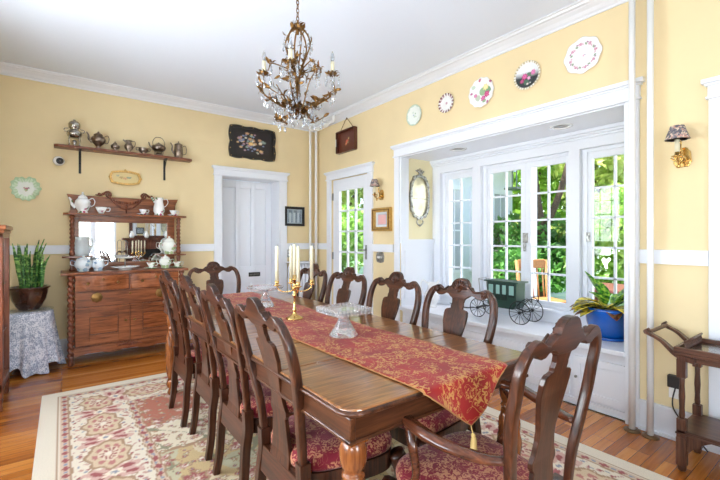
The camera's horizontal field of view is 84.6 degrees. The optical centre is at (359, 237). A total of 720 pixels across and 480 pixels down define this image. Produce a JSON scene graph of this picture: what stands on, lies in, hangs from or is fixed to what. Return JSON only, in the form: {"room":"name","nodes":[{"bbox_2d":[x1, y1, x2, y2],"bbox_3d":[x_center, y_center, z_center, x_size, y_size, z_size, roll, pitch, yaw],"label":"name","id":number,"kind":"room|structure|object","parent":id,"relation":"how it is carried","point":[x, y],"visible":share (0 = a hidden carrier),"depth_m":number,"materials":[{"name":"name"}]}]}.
{"room":"dining room","nodes":[
{"label":"dining room","id":0,"kind":"room"},
{"bbox_2d":[0,74,313,338],"bbox_3d":[-2.373,-0.165,4.905,4.220,3.030,0.310,0,0,-37],"label":"wall","id":1,"kind":"structure","parent":0,"point":[34,115],"depth_m":4.39,"materials":[{"name":"paint"}]},
{"bbox_2d":[10,177,41,200],"bbox_3d":[-3.344,-0.492,3.960,0.248,0.247,0.030,0,0,-37],"label":"wall plate","id":2,"kind":"object","parent":1,"relation":"attached to","point":[27,189],"visible":1,"depth_m":3.96,"materials":[{"name":"ceramic"}]},
{"bbox_2d":[54,144,191,179],"bbox_3d":[-2.601,-0.824,4.445,1.330,0.268,0.150,0,0,-37],"label":"wall shelf","id":3,"kind":"object","parent":1,"relation":"attached to","point":[58,146],"visible":1,"depth_m":4.36,"materials":[{"name":"brown wood"}]},
{"bbox_2d":[64,120,84,145],"bbox_3d":[-2.991,-1.099,4.139,0.143,0.283,0.143,0,0,14],"label":"samovar","id":4,"kind":"object","parent":3,"relation":"on","point":[74,126],"visible":0.91,"depth_m":4.11,"materials":[{"name":"silver metal"}]},
{"bbox_2d":[86,132,109,147],"bbox_3d":[-2.827,-1.054,4.262,0.160,0.192,0.146,0,0,5],"label":"teapot","id":5,"kind":"object","parent":3,"relation":"on","point":[97,139],"visible":0.95,"depth_m":4.22,"materials":[{"name":"silver metal"}]},
{"bbox_2d":[148,137,165,154],"bbox_3d":[-2.355,-1.069,4.618,0.154,0.222,0.154,0,0,8],"label":"kettle","id":6,"kind":"object","parent":3,"relation":"on","point":[158,147],"visible":0.95,"depth_m":4.58,"materials":[{"name":"silver metal"}]},
{"bbox_2d":[170,141,186,157],"bbox_3d":[-2.180,-1.061,4.750,0.156,0.206,0.110,0,0,-3],"label":"coffee pot","id":7,"kind":"object","parent":3,"relation":"on","point":[178,148],"visible":0.96,"depth_m":4.71,"materials":[{"name":"silver metal"}]},
{"bbox_2d":[109,169,141,184],"bbox_3d":[-2.653,-0.688,4.476,0.328,0.179,0.033,0,0,-37],"label":"wall plaque","id":8,"kind":"object","parent":1,"relation":"attached to","point":[121,177],"visible":1,"depth_m":4.47,"materials":[{"name":"ceramic"}]},
{"bbox_2d":[113,173,137,182],"bbox_3d":[-2.660,-0.680,4.482,0.244,0.120,0.001,0,0,-37],"label":"painting","id":9,"kind":"object","parent":8,"relation":"attached to","point":[118,177],"depth_m":4.48},
{"bbox_2d":[60,331,191,356],"bbox_3d":[-2.257,1.155,4.777,3.950,0.190,0.035,0,0,-37],"label":"baseboard","id":10,"kind":"structure","parent":1,"relation":"attached to","point":[63,342],"depth_m":4.15,"materials":[{"name":"white"}]},
{"bbox_2d":[0,61,313,131],"bbox_3d":[-2.228,-1.637,4.739,3.950,0.085,0.130,0,0,-37],"label":"trim","id":11,"kind":"structure","parent":1,"relation":"attached to","point":[8,69],"depth_m":4.48,"materials":[{"name":"white"}]},
{"bbox_2d":[10,243,313,254],"bbox_3d":[-2.258,0.120,4.779,3.950,0.090,0.030,0,0,-37],"label":"trim","id":12,"kind":"structure","parent":1,"relation":"attached to","point":[49,249],"depth_m":4.16,"materials":[{"name":"white wood"}]},
{"bbox_2d":[223,179,270,293],"bbox_3d":[-1.632,0.217,5.601,0.792,2.045,0.052,0,0,-37],"label":"door","id":13,"kind":"structure","parent":1,"relation":"in","point":[246,204],"depth_m":5.61,"materials":[{"name":"white wood"}]},
{"bbox_2d":[211,165,289,293],"bbox_3d":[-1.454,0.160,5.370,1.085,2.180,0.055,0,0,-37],"label":"trim","id":14,"kind":"structure","parent":1,"relation":"attached to","point":[219,171],"depth_m":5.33,"materials":[{"name":"white wood"}]},
{"bbox_2d":[228,124,275,161],"bbox_3d":[-1.456,-1.285,5.379,0.662,0.442,0.034,0,0,-37],"label":"tray","id":15,"kind":"object","parent":1,"relation":"attached to","point":[252,143],"visible":1,"depth_m":5.37,"materials":[{"name":"black plastic"}]},
{"bbox_2d":[234,128,270,157],"bbox_3d":[-1.460,-1.285,5.384,0.520,0.336,0.001,0,0,-37],"label":"painting","id":16,"kind":"object","parent":15,"relation":"attached to","point":[251,143],"depth_m":5.38},
{"bbox_2d":[285,206,304,225],"bbox_3d":[-0.954,-0.315,5.764,0.316,0.280,0.028,0,0,-37],"label":"picture frame","id":17,"kind":"object","parent":1,"relation":"attached to","point":[294,216],"visible":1,"depth_m":5.77,"materials":[{"name":"black wood"}]},
{"bbox_2d":[287,209,301,223],"bbox_3d":[-0.957,-0.315,5.769,0.252,0.212,0.001,0,0,-37],"label":"print","id":18,"kind":"object","parent":17,"relation":"attached to","point":[294,216],"depth_m":5.77},
{"bbox_2d":[0,0,578,121],"bbox_3d":[-0.155,-1.740,1.950,4.500,0.120,7.900,0,0,-37],"label":"ceiling","id":19,"kind":"structure","parent":0,"point":[208,51],"depth_m":3.36,"materials":[{"name":"white paint"}]},
{"bbox_2d":[256,0,340,131],"bbox_3d":[-0.365,-1.162,2.363,0.452,1.036,0.456,0,0,36],"label":"chandelier","id":20,"kind":"object","parent":19,"relation":"hanging from","point":[297,108],"visible":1,"depth_m":2.34,"materials":[{"name":"gold metal"}]},
{"bbox_2d":[0,339,719,479],"bbox_3d":[0.024,1.300,2.210,4.500,0.100,7.500,0,0,-37],"label":"floor","id":21,"kind":"structure","parent":0,"point":[19,417],"depth_m":2.69,"materials":[{"name":"brown wood"}]},
{"bbox_2d":[0,225,12,411],"bbox_3d":[-2.917,0.578,2.864,0.572,1.345,0.505,0,0,-37],"label":"curio cabinet","id":22,"kind":"object","parent":21,"relation":"on","point":[5,230],"visible":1,"depth_m":3.17,"materials":[{"name":"brown wood"}]},
{"bbox_2d":[10,310,48,374],"bbox_3d":[-3.114,0.967,3.713,0.356,0.566,0.356,0,0,-37],"label":"round table","id":23,"kind":"object","parent":21,"relation":"on","point":[16,371],"visible":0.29,"depth_m":3.61,"materials":[{"name":"brown wood"}]},
{"bbox_2d":[10,307,65,377],"bbox_3d":[-3.111,0.959,3.716,0.547,0.559,0.542,0,0,33],"label":"lace tablecloth","id":24,"kind":"object","parent":23,"relation":"on","point":[35,343],"visible":0.76,"depth_m":3.58,"materials":[{"name":"white fabric"}]},
{"bbox_3d":[-3.114,0.673,3.713,0.380,0.008,0.380,0,0,-37],"label":"glass","id":25,"kind":"object","parent":24,"relation":"on","visible":0},
{"bbox_2d":[10,239,50,310],"bbox_3d":[-3.107,0.338,3.711,0.322,0.661,0.339,0,0,-37],"label":"snake plant","id":26,"kind":"object","parent":25,"relation":"on","point":[31,293],"visible":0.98,"depth_m":3.66,"materials":[{"name":"green plant"}]},
{"bbox_2d":[60,191,187,366],"bbox_3d":[-2.506,0.366,4.293,1.190,1.767,0.466,0,0,-37],"label":"sideboard","id":27,"kind":"object","parent":21,"relation":"on","point":[114,309],"visible":0.71,"depth_m":4.21,"materials":[{"name":"brown wood"}]},
{"bbox_2d":[68,192,94,212],"bbox_3d":[-2.902,-0.371,4.124,0.178,0.226,0.159,0,0,4],"label":"teapot","id":28,"kind":"object","parent":27,"relation":"on","point":[82,203],"visible":0.98,"depth_m":4.08,"materials":[{"name":"white ceramic"}]},
{"bbox_2d":[70,255,95,271],"bbox_3d":[-2.799,0.257,4.001,0.160,0.163,0.158,0,0,8],"label":"sugar bowl","id":29,"kind":"object","parent":27,"relation":"on","point":[82,264],"visible":0.9,"depth_m":3.95,"materials":[{"name":"white ceramic"}]},
{"bbox_2d":[74,237,93,255],"bbox_3d":[-2.902,0.088,4.130,0.147,0.200,0.147,0,0,8],"label":"pitcher","id":30,"kind":"object","parent":27,"relation":"on","point":[82,247],"visible":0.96,"depth_m":4.08,"materials":[{"name":"white ceramic"}]},
{"bbox_2d":[92,259,107,270],"bbox_3d":[-2.685,0.281,4.069,0.126,0.115,0.110,0,0,0],"label":"creamer","id":31,"kind":"object","parent":27,"relation":"on","point":[98,264],"visible":0.99,"depth_m":4.04,"materials":[{"name":"white ceramic"}]},
{"bbox_2d":[79,222,166,261],"bbox_3d":[-2.642,0.048,4.452,0.855,0.435,0.010,0,0,-37],"label":"mirror","id":32,"kind":"object","parent":27,"relation":"attached to","point":[143,239],"depth_m":4.45,"materials":[{"name":"white mirror"}]},
{"bbox_2d":[63,212,185,217],"bbox_3d":[-2.571,-0.248,4.396,1.170,0.020,0.205,0,0,-37],"label":"shelf","id":33,"kind":"object","parent":27,"relation":"attached to","point":[71,214],"depth_m":4.33,"materials":[{"name":"brown wood"}]},
{"bbox_2d":[111,240,138,269],"bbox_3d":[-2.508,0.179,4.221,0.275,0.318,0.271,0,0,-37],"label":"tiered stand","id":34,"kind":"object","parent":27,"relation":"on","point":[122,267],"visible":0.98,"depth_m":4.21,"materials":[{"name":"white ceramic"}]},
{"bbox_2d":[151,197,167,214],"bbox_3d":[-2.315,-0.363,4.563,0.151,0.210,0.120,0,0,-1],"label":"coffee pot","id":35,"kind":"object","parent":27,"relation":"on","point":[158,209],"visible":0.96,"depth_m":4.52,"materials":[{"name":"white ceramic"}]},
{"bbox_2d":[159,236,176,253],"bbox_3d":[-2.236,0.082,4.633,0.159,0.212,0.159,0,0,7],"label":"teapot","id":36,"kind":"object","parent":27,"relation":"on","point":[169,245],"visible":0.98,"depth_m":4.58,"materials":[{"name":"white ceramic"}]},
{"bbox_2d":[286,261,311,299],"bbox_3d":[-0.868,0.792,5.659,0.330,0.915,0.200,0,0,-37],"label":"radiator","id":37,"kind":"object","parent":21,"relation":"on","point":[303,264],"visible":0.32,"depth_m":5.62,"materials":[{"name":"white metal"}]},
{"bbox_2d":[315,121,327,300],"bbox_3d":[-0.562,-0.200,5.702,0.096,2.900,0.376,0,0,-37],"label":"riser pipe","id":38,"kind":"object","parent":21,"relation":"on","point":[319,129],"visible":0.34,"depth_m":5.80,"materials":[{"name":"white metal"}]},
{"bbox_2d":[309,115,334,260],"bbox_3d":[-0.555,-0.200,5.601,0.096,2.900,0.696,0,0,-37],"label":"riser pipe","id":39,"kind":"object","parent":21,"relation":"on","point":[333,116],"visible":0.46,"depth_m":5.82,"materials":[{"name":"white metal"}]},
{"bbox_2d":[31,373,672,479],"bbox_3d":[-0.294,1.244,2.362,2.624,0.012,3.825,0,0,-37],"label":"area rug","id":40,"kind":"object","parent":21,"relation":"on","point":[126,429],"visible":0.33,"depth_m":2.39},
{"bbox_2d":[159,270,224,427],"bbox_3d":[-1.110,0.729,2.858,0.583,1.023,0.545,0,0,-37],"label":"dining chair","id":41,"kind":"object","parent":40,"relation":"on","point":[184,360],"visible":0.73,"depth_m":2.69,"materials":[{"name":"brown wood"}]},
{"bbox_2d":[187,261,240,378],"bbox_3d":[-1.196,0.729,3.445,0.545,1.023,0.583,0,0,-37],"label":"dining chair","id":42,"kind":"object","parent":40,"relation":"on","point":[213,268],"visible":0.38,"depth_m":3.64,"materials":[{"name":"brown wood"}]},
{"bbox_2d":[179,275,249,460],"bbox_3d":[-0.793,0.729,2.471,0.583,1.023,0.545,0,0,-36],"label":"dining chair","id":43,"kind":"object","parent":40,"relation":"on","point":[207,381],"visible":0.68,"depth_m":2.31,"materials":[{"name":"brown wood"}]},
{"bbox_2d":[200,283,293,479],"bbox_3d":[-0.488,0.729,2.050,0.583,1.023,0.545,0,0,-37],"label":"dining chair","id":44,"kind":"object","parent":40,"relation":"on","point":[238,412],"visible":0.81,"depth_m":1.90,"materials":[{"name":"brown wood"}]},
{"bbox_2d":[296,263,327,301],"bbox_3d":[-0.611,0.729,3.234,0.583,1.023,0.545,0,0,-36],"label":"dining chair","id":45,"kind":"object","parent":40,"relation":"on","point":[316,271],"visible":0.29,"depth_m":3.32,"materials":[{"name":"brown wood"}]},
{"bbox_2d":[234,297,405,479],"bbox_3d":[-0.172,0.729,1.624,0.583,1.023,0.545,0,0,-37],"label":"dining chair","id":46,"kind":"object","parent":40,"relation":"on","point":[297,447],"visible":0.88,"depth_m":1.49,"materials":[{"name":"brown wood"}]},
{"bbox_2d":[162,290,527,479],"bbox_3d":[-0.426,0.864,2.416,0.969,0.748,2.589,0,0,-37],"label":"dining table","id":47,"kind":"object","parent":40,"relation":"on","point":[356,404],"visible":0.41,"depth_m":1.40,"materials":[{"name":"brown wood"}]},
{"bbox_2d":[223,292,507,449],"bbox_3d":[-0.385,0.619,2.392,0.486,0.274,2.599,0,0,-37],"label":"table runner","id":48,"kind":"object","parent":47,"relation":"on","point":[462,383],"visible":0.73,"depth_m":1.58,"materials":[{"name":"red fabric"}]},
{"bbox_2d":[247,284,282,307],"bbox_3d":[-0.672,0.412,2.800,0.257,0.142,0.257,0,0,-37],"label":"cake stand","id":49,"kind":"object","parent":48,"relation":"on","point":[265,299],"visible":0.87,"depth_m":2.78,"materials":[{"name":"clear glass"}]},
{"bbox_2d":[273,275,314,319],"bbox_3d":[-0.393,0.352,2.372,0.188,0.262,0.188,0,0,24],"label":"candelabra","id":50,"kind":"object","parent":48,"relation":"on","point":[294,316],"visible":0.99,"depth_m":2.36,"materials":[{"name":"gold metal"}]},
{"bbox_2d":[275,246,278,280],"bbox_3d":[-0.491,0.145,2.334,0.021,0.213,0.020,0,0,-37],"label":"candle","id":51,"kind":"object","parent":50,"relation":"on","point":[276,247],"visible":1,"depth_m":2.33,"materials":[{"name":"beige wax"}]},
{"bbox_2d":[316,302,371,338],"bbox_3d":[-0.082,0.412,1.968,0.204,0.142,0.204,0,0,-37],"label":"cake stand","id":52,"kind":"object","parent":48,"relation":"on","point":[343,328],"visible":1,"depth_m":1.93,"materials":[{"name":"clear glass"}]},
{"bbox_2d":[325,267,366,305],"bbox_3d":[-0.298,0.729,2.819,0.583,1.023,0.545,0,0,-37],"label":"dining chair","id":53,"kind":"object","parent":40,"relation":"on","point":[348,275],"visible":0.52,"depth_m":2.94,"materials":[{"name":"brown wood"}]},
{"bbox_2d":[366,272,421,324],"bbox_3d":[0.021,0.729,2.396,0.583,1.023,0.545,0,0,-37],"label":"dining chair","id":54,"kind":"object","parent":40,"relation":"on","point":[396,281],"visible":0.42,"depth_m":2.52,"materials":[{"name":"brown wood"}]},
{"bbox_2d":[390,278,497,446],"bbox_3d":[0.332,0.729,1.984,0.583,1.023,0.545,0,0,-36],"label":"dining chair","id":55,"kind":"object","parent":40,"relation":"on","point":[442,423],"visible":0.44,"depth_m":2.00,"materials":[{"name":"brown wood"}]},
{"bbox_2d":[382,315,601,479],"bbox_3d":[0.422,0.729,1.333,0.595,1.023,0.583,0,0,-37],"label":"armchair","id":56,"kind":"object","parent":40,"relation":"on","point":[450,456],"visible":1,"depth_m":1.18,"materials":[{"name":"brown wood"}]},
{"bbox_2d":[402,310,624,419],"bbox_3d":[1.338,1.028,3.728,0.534,0.445,2.240,0,0,-37],"label":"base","id":57,"kind":"object","parent":21,"relation":"on","point":[608,393],"visible":0.27,"depth_m":2.96,"materials":[{"name":"white wood"}]},
{"bbox_2d":[399,303,624,356],"bbox_3d":[1.328,0.787,3.720,0.560,0.035,2.240,0,0,-37],"label":"countertop","id":58,"kind":"structure","parent":57,"relation":"on","point":[539,329],"depth_m":3.52,"materials":[{"name":"white wood"}]},
{"bbox_2d":[420,279,439,307],"bbox_3d":[0.799,0.616,4.424,0.192,0.308,0.175,0,0,-32],"label":"pitcher","id":59,"kind":"object","parent":58,"relation":"on","point":[435,299],"visible":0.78,"depth_m":4.38,"materials":[{"name":"white ceramic"}]},
{"bbox_2d":[450,277,542,324],"bbox_3d":[1.276,0.586,3.887,0.234,0.377,0.972,0,0,-37],"label":"carriage","id":60,"kind":"object","parent":58,"relation":"on","point":[509,294],"visible":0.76,"depth_m":3.65,"materials":[{"name":"teal paint"}]},
{"bbox_2d":[570,271,623,341],"bbox_3d":[1.887,0.512,3.047,0.482,0.516,0.372,0,0,30],"label":"potted croton","id":61,"kind":"object","parent":58,"relation":"on","point":[609,317],"visible":0.8,"depth_m":2.98,"materials":[{"name":"blue ceramic"}]},
{"bbox_2d":[585,305,623,338],"bbox_3d":[1.921,0.646,3.058,0.320,0.223,0.320,0,0,-37],"label":"pot","id":62,"kind":"object","parent":61,"relation":"attached to","point":[610,320],"depth_m":2.94,"materials":[{"name":"blue ceramic"}]},
{"bbox_2d":[623,0,640,433],"bbox_3d":[1.766,-0.215,2.566,0.096,2.930,0.096,0,0,-37],"label":"riser pipe","id":63,"kind":"object","parent":21,"relation":"on","point":[631,428],"visible":1,"depth_m":2.55,"materials":[{"name":"white metal"}]},
{"bbox_2d":[641,0,659,440],"bbox_3d":[1.826,-0.215,2.486,0.096,2.930,0.096,0,0,-37],"label":"riser pipe","id":64,"kind":"object","parent":21,"relation":"on","point":[649,434],"visible":1,"depth_m":2.47,"materials":[{"name":"white metal"}]},
{"bbox_2d":[643,321,719,471],"bbox_3d":[2.088,0.881,1.906,0.360,0.739,1.128,0,0,-37],"label":"cart","id":65,"kind":"object","parent":21,"relation":"on","point":[699,430],"visible":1,"depth_m":2.12,"materials":[{"name":"brown wood"}]},
{"bbox_2d":[675,414,719,446],"bbox_3d":[2.123,1.040,1.855,0.345,0.024,0.955,0,0,-37],"label":"shelf","id":66,"kind":"object","parent":65,"relation":"attached to","point":[702,429],"depth_m":2.11,"materials":[{"name":"brown wood"}]},
{"bbox_2d":[409,158,431,238],"bbox_3d":[0.722,0.100,4.747,0.530,2.300,0.130,0,0,-37],"label":"wall","id":67,"kind":"structure","parent":0,"point":[425,231],"depth_m":4.67,"materials":[{"name":"beige paint"}]},
{"bbox_2d":[400,239,434,305],"bbox_3d":[0.676,0.393,4.609,0.530,0.755,0.035,0,0,-37],"label":"wainscoting","id":68,"kind":"structure","parent":67,"relation":"attached to","point":[417,255],"depth_m":4.58,"materials":[{"name":"white wood"}]},
{"bbox_2d":[409,168,429,226],"bbox_3d":[0.701,-0.473,4.625,0.319,0.683,0.040,0,0,-37],"label":"wall mirror","id":69,"kind":"object","parent":67,"relation":"attached to","point":[419,194],"visible":1,"depth_m":4.62,"materials":[{"name":"grey metal"}]},
{"bbox_2d":[314,0,719,420],"bbox_3d":[1.522,-0.165,3.146,0.120,3.030,7.190,0,0,-37],"label":"wall","id":70,"kind":"structure","parent":0,"point":[686,32],"depth_m":2.58,"materials":[{"name":"paint"}]},
{"bbox_2d":[335,117,356,154],"bbox_3d":[-0.185,-1.375,5.262,0.058,0.460,0.430,0,0,-37],"label":"tray","id":71,"kind":"object","parent":70,"relation":"attached to","point":[346,139],"visible":1,"depth_m":5.26,"materials":[{"name":"brown wood"}]},
{"bbox_2d":[339,129,352,151],"bbox_3d":[-0.172,-1.295,5.272,0.001,0.270,0.400,0,0,-37],"label":"painting","id":72,"kind":"object","parent":71,"relation":"attached to","point":[345,138],"depth_m":5.28},
{"bbox_2d":[332,174,366,305],"bbox_3d":[-0.147,0.215,5.272,0.104,2.050,0.835,0,0,-37],"label":"door","id":73,"kind":"structure","parent":70,"relation":"in","point":[360,181],"depth_m":5.33,"materials":[{"name":"white wood"}]},
{"bbox_2d":[324,161,374,314],"bbox_3d":[-0.170,0.160,5.246,0.052,2.180,1.100,0,0,-37],"label":"trim","id":74,"kind":"structure","parent":70,"relation":"attached to","point":[368,167],"depth_m":5.07,"materials":[{"name":"white wood"}]},
{"bbox_2d":[370,179,383,200],"bbox_3d":[0.192,-0.566,4.667,0.172,0.249,0.124,0,0,-37],"label":"wall sconce","id":75,"kind":"object","parent":70,"relation":"attached to","point":[374,183],"visible":1,"depth_m":4.64,"materials":[{"name":"gold metal"}]},
{"bbox_2d":[371,207,391,230],"bbox_3d":[0.254,-0.220,4.695,0.040,0.276,0.344,0,0,-37],"label":"picture frame","id":76,"kind":"object","parent":70,"relation":"attached to","point":[381,218],"visible":1,"depth_m":4.69,"materials":[{"name":"gold metal"}]},
{"bbox_2d":[376,212,386,226],"bbox_3d":[0.262,-0.220,4.701,0.001,0.178,0.232,0,0,-37],"label":"print","id":77,"kind":"object","parent":76,"relation":"attached to","point":[381,217],"depth_m":4.71},
{"bbox_2d":[406,104,421,125],"bbox_3d":[0.587,-1.325,4.270,0.020,0.224,0.226,0,0,-37],"label":"wall plate","id":78,"kind":"object","parent":70,"relation":"attached to","point":[414,113],"visible":1,"depth_m":4.27,"materials":[{"name":"ceramic"}]},
{"bbox_2d":[438,93,453,112],"bbox_3d":[0.855,-1.335,3.914,0.020,0.194,0.194,0,0,-37],"label":"wall plate","id":79,"kind":"object","parent":70,"relation":"attached to","point":[446,101],"visible":1,"depth_m":3.92,"materials":[{"name":"ceramic"}]},
{"bbox_2d":[311,0,628,132],"bbox_3d":[1.423,-1.637,3.071,0.130,0.085,7.189,0,0,-37],"label":"trim","id":80,"kind":"structure","parent":70,"relation":"attached to","point":[581,10],"depth_m":3.46,"materials":[{"name":"white"}]},
{"bbox_2d":[468,77,493,106],"bbox_3d":[1.102,-1.320,3.587,0.020,0.272,0.272,0,0,-37],"label":"wall plate","id":81,"kind":"object","parent":70,"relation":"attached to","point":[481,91],"visible":1,"depth_m":3.59,"materials":[{"name":"ceramic"}]},
{"bbox_2d":[314,243,708,265],"bbox_3d":[0.683,0.120,4.141,0.022,0.090,4.546,0,0,-37],"label":"trim","id":82,"kind":"structure","parent":70,"relation":"attached to","point":[673,257],"depth_m":2.46,"materials":[{"name":"white wood"}]},
{"bbox_2d":[390,76,644,427],"bbox_3d":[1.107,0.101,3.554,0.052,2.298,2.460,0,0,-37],"label":"trim","id":83,"kind":"structure","parent":70,"relation":"attached to","point":[618,93],"depth_m":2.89,"materials":[{"name":"white wood"}]},
{"bbox_2d":[514,60,539,89],"bbox_3d":[1.369,-1.330,3.233,0.020,0.230,0.230,0,0,-37],"label":"wall plate","id":84,"kind":"object","parent":70,"relation":"attached to","point":[527,74],"visible":1,"depth_m":3.24,"materials":[{"name":"ceramic"}]},
{"bbox_2d":[564,36,601,73],"bbox_3d":[1.629,-1.333,2.889,0.020,0.269,0.269,0,0,-37],"label":"wall plate","id":85,"kind":"object","parent":70,"relation":"attached to","point":[583,54],"visible":1,"depth_m":2.89,"materials":[{"name":"ceramic"}]},
{"bbox_2d":[638,399,708,450],"bbox_3d":[0.676,1.155,4.136,0.038,0.190,4.550,0,0,-37],"label":"baseboard","id":86,"kind":"structure","parent":70,"relation":"attached to","point":[665,417],"depth_m":2.50,"materials":[{"name":"white wood"}]},
{"bbox_2d":[664,124,691,167],"bbox_3d":[1.918,-0.545,2.380,0.172,0.249,0.124,0,0,-37],"label":"wall sconce","id":87,"kind":"object","parent":70,"relation":"attached to","point":[682,157],"visible":1,"depth_m":2.36,"materials":[{"name":"gold metal"}]},
{"bbox_2d":[667,374,707,451],"bbox_3d":[1.982,1.046,2.389,0.053,0.393,0.207,0,0,-32],"label":"power adapter","id":88,"kind":"object","parent":70,"relation":"attached to","point":[672,380],"visible":0.54,"depth_m":2.44,"materials":[{"name":"black plastic"}]},
{"bbox_2d":[701,75,719,454],"bbox_3d":[2.384,0.160,1.861,0.052,2.180,1.200,0,0,-37],"label":"trim","id":89,"kind":"structure","parent":70,"relation":"attached to","point":[713,83],"depth_m":2.30,"materials":[{"name":"white wood"}]},
{"bbox_2d":[412,110,623,160],"bbox_3d":[1.435,-0.985,3.801,0.530,0.130,2.240,0,0,-37],"label":"ceiling","id":90,"kind":"structure","parent":0,"point":[618,116],"depth_m":3.55,"materials":[{"name":"white paint"}]},
{"bbox_2d":[432,131,623,312],"bbox_3d":[1.599,0.100,3.925,0.120,2.300,2.340,0,0,-37],"label":"window frame","id":91,"kind":"structure","parent":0,"point":[575,148],"depth_m":3.99,"materials":[{"name":"white wood"}]},
{"bbox_2d":[443,169,472,296],"bbox_3d":[1.157,-0.060,4.552,0.070,1.420,0.475,0,0,-37],"label":"window","id":92,"kind":"structure","parent":91,"relation":"in","point":[447,177],"depth_m":4.66,"materials":[{"name":"white wood"}]},
{"bbox_2d":[438,294,587,326],"bbox_3d":[1.535,0.710,3.876,0.040,0.120,2.240,0,0,-37],"label":"window sill","id":93,"kind":"structure","parent":91,"relation":"attached to","point":[549,315],"depth_m":3.75,"materials":[{"name":"white"}]},
{"bbox_2d":[483,152,568,309],"bbox_3d":[1.626,-0.060,3.910,0.094,1.420,0.925,0,0,-37],"label":"window","id":94,"kind":"structure","parent":91,"relation":"in","point":[526,166],"depth_m":3.89,"materials":[{"name":"white wood"}]},
{"bbox_2d":[430,121,623,167],"bbox_3d":[1.531,-0.885,3.873,0.050,0.070,2.240,0,0,-37],"label":"trim","id":95,"kind":"structure","parent":91,"relation":"attached to","point":[615,127],"depth_m":3.69,"materials":[{"name":"white wood"}]},
{"bbox_2d":[582,143,623,301],"bbox_3d":[2.108,-0.060,3.275,0.090,1.420,0.490,0,0,-37],"label":"window","id":96,"kind":"structure","parent":91,"relation":"in","point":[588,155],"depth_m":3.41,"materials":[{"name":"white wood"}]},
{"label":"outside","id":97,"kind":"structure","parent":0,"visible":0},
{"bbox_2d":[344,257,623,305],"bbox_3d":[12.136,1.625,22.934,33.000,0.250,46.000,0,0,-37],"label":"ground","id":98,"kind":"structure","parent":97,"point":[558,295],"depth_m":10.49,"materials":[{"name":"green plant"}]},
{"bbox_2d":[341,189,361,218],"bbox_3d":[-1.507,-1.905,17.834,4.657,6.842,6.630,0,0,28],"label":"tree","id":99,"kind":"object","parent":98,"relation":"on","point":[343,193],"visible":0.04,"depth_m":17.41,"materials":[{"name":"green plant"}]},
{"bbox_2d":[341,204,362,272],"bbox_3d":[-0.768,0.186,12.416,2.697,2.641,3.118,0,0,3],"label":"leafy bush","id":100,"kind":"object","parent":98,"relation":"on","point":[359,217],"visible":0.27,"depth_m":11.72,"materials":[{"name":"green plant"}]},
{"bbox_2d":[453,171,511,285],"bbox_3d":[1.984,-0.430,9.990,2.800,3.840,2.440,0,0,-37],"label":"house wing","id":101,"kind":"object","parent":98,"relation":"on","point":[498,178],"visible":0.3,"depth_m":8.83,"materials":[{"name":"white paint"}]},
{"bbox_2d":[512,165,565,226],"bbox_3d":[5.200,-1.631,13.852,4.620,6.295,5.602,0,0,19],"label":"tree","id":102,"kind":"object","parent":98,"relation":"on","point":[542,172],"visible":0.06,"depth_m":12.38,"materials":[{"name":"green plant"}]},
{"bbox_2d":[493,211,598,294],"bbox_3d":[3.891,0.445,8.378,1.932,2.122,2.472,0,0,-7],"label":"leafy bush","id":103,"kind":"object","parent":98,"relation":"on","point":[557,264],"visible":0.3,"depth_m":7.99,"materials":[{"name":"green plant"}]},
{"bbox_2d":[537,163,565,296],"bbox_3d":[4.143,-1.387,7.997,4.928,5.781,3.327,0,0,39],"label":"tree","id":104,"kind":"object","parent":98,"relation":"on","point":[558,196],"visible":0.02,"depth_m":8.06,"materials":[{"name":"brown plant"}]},
{"bbox_2d":[537,154,623,281],"bbox_3d":[7.027,-1.772,10.208,5.944,6.572,4.840,0,0,-37],"label":"tree","id":105,"kind":"object","parent":98,"relation":"on","point":[603,167],"visible":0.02,"depth_m":9.73,"materials":[{"name":"green plant"}]},
{"bbox_2d":[563,180,623,295],"bbox_3d":[4.449,0.301,6.463,2.218,2.408,1.964,0,0,-37],"label":"leafy bush","id":106,"kind":"object","parent":98,"relation":"on","point":[603,228],"visible":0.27,"depth_m":5.95,"materials":[{"name":"green plant"}]},
{"bbox_3d":[2.021,1.375,6.222,3.280,0.250,10.500,0,0,-37],"label":"floor","id":107,"kind":"structure","parent":98,"relation":"on","visible":0},
{"bbox_2d":[451,180,452,284],"bbox_3d":[1.628,-0.150,7.141,0.160,2.800,0.160,0,0,-37],"label":"porch post","id":108,"kind":"object","parent":107,"relation":"on","point":[451,180],"visible":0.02,"depth_m":7.11,"materials":[{"name":"white wood"}]},
{"bbox_2d":[493,249,520,280],"bbox_3d":[2.655,0.849,7.478,0.948,1.310,1.090,0,0,-37],"label":"leafy bush","id":109,"kind":"object","parent":107,"relation":"on","point":[500,263],"visible":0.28,"depth_m":7.25,"materials":[{"name":"green plant"}]},
{"bbox_2d":[533,167,536,295],"bbox_3d":[2.580,-0.150,5.879,0.160,2.800,0.160,0,0,-37],"label":"porch post","id":110,"kind":"object","parent":107,"relation":"on","point":[534,169],"visible":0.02,"depth_m":5.84,"materials":[{"name":"white wood"}]},
{"bbox_2d":[515,259,565,302],"bbox_3d":[2.382,0.770,5.171,0.488,0.960,0.514,0,0,-12],"label":"patio chair","id":111,"kind":"object","parent":107,"relation":"on","point":[537,263],"visible":0.3,"depth_m":5.37,"materials":[{"name":"brown wood"}]},
{"bbox_2d":[594,282,623,300],"bbox_3d":[3.079,0.920,4.803,0.760,0.660,0.760,0,0,-37],"label":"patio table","id":112,"kind":"object","parent":107,"relation":"on","point":[610,286],"visible":0.02,"depth_m":4.76,"materials":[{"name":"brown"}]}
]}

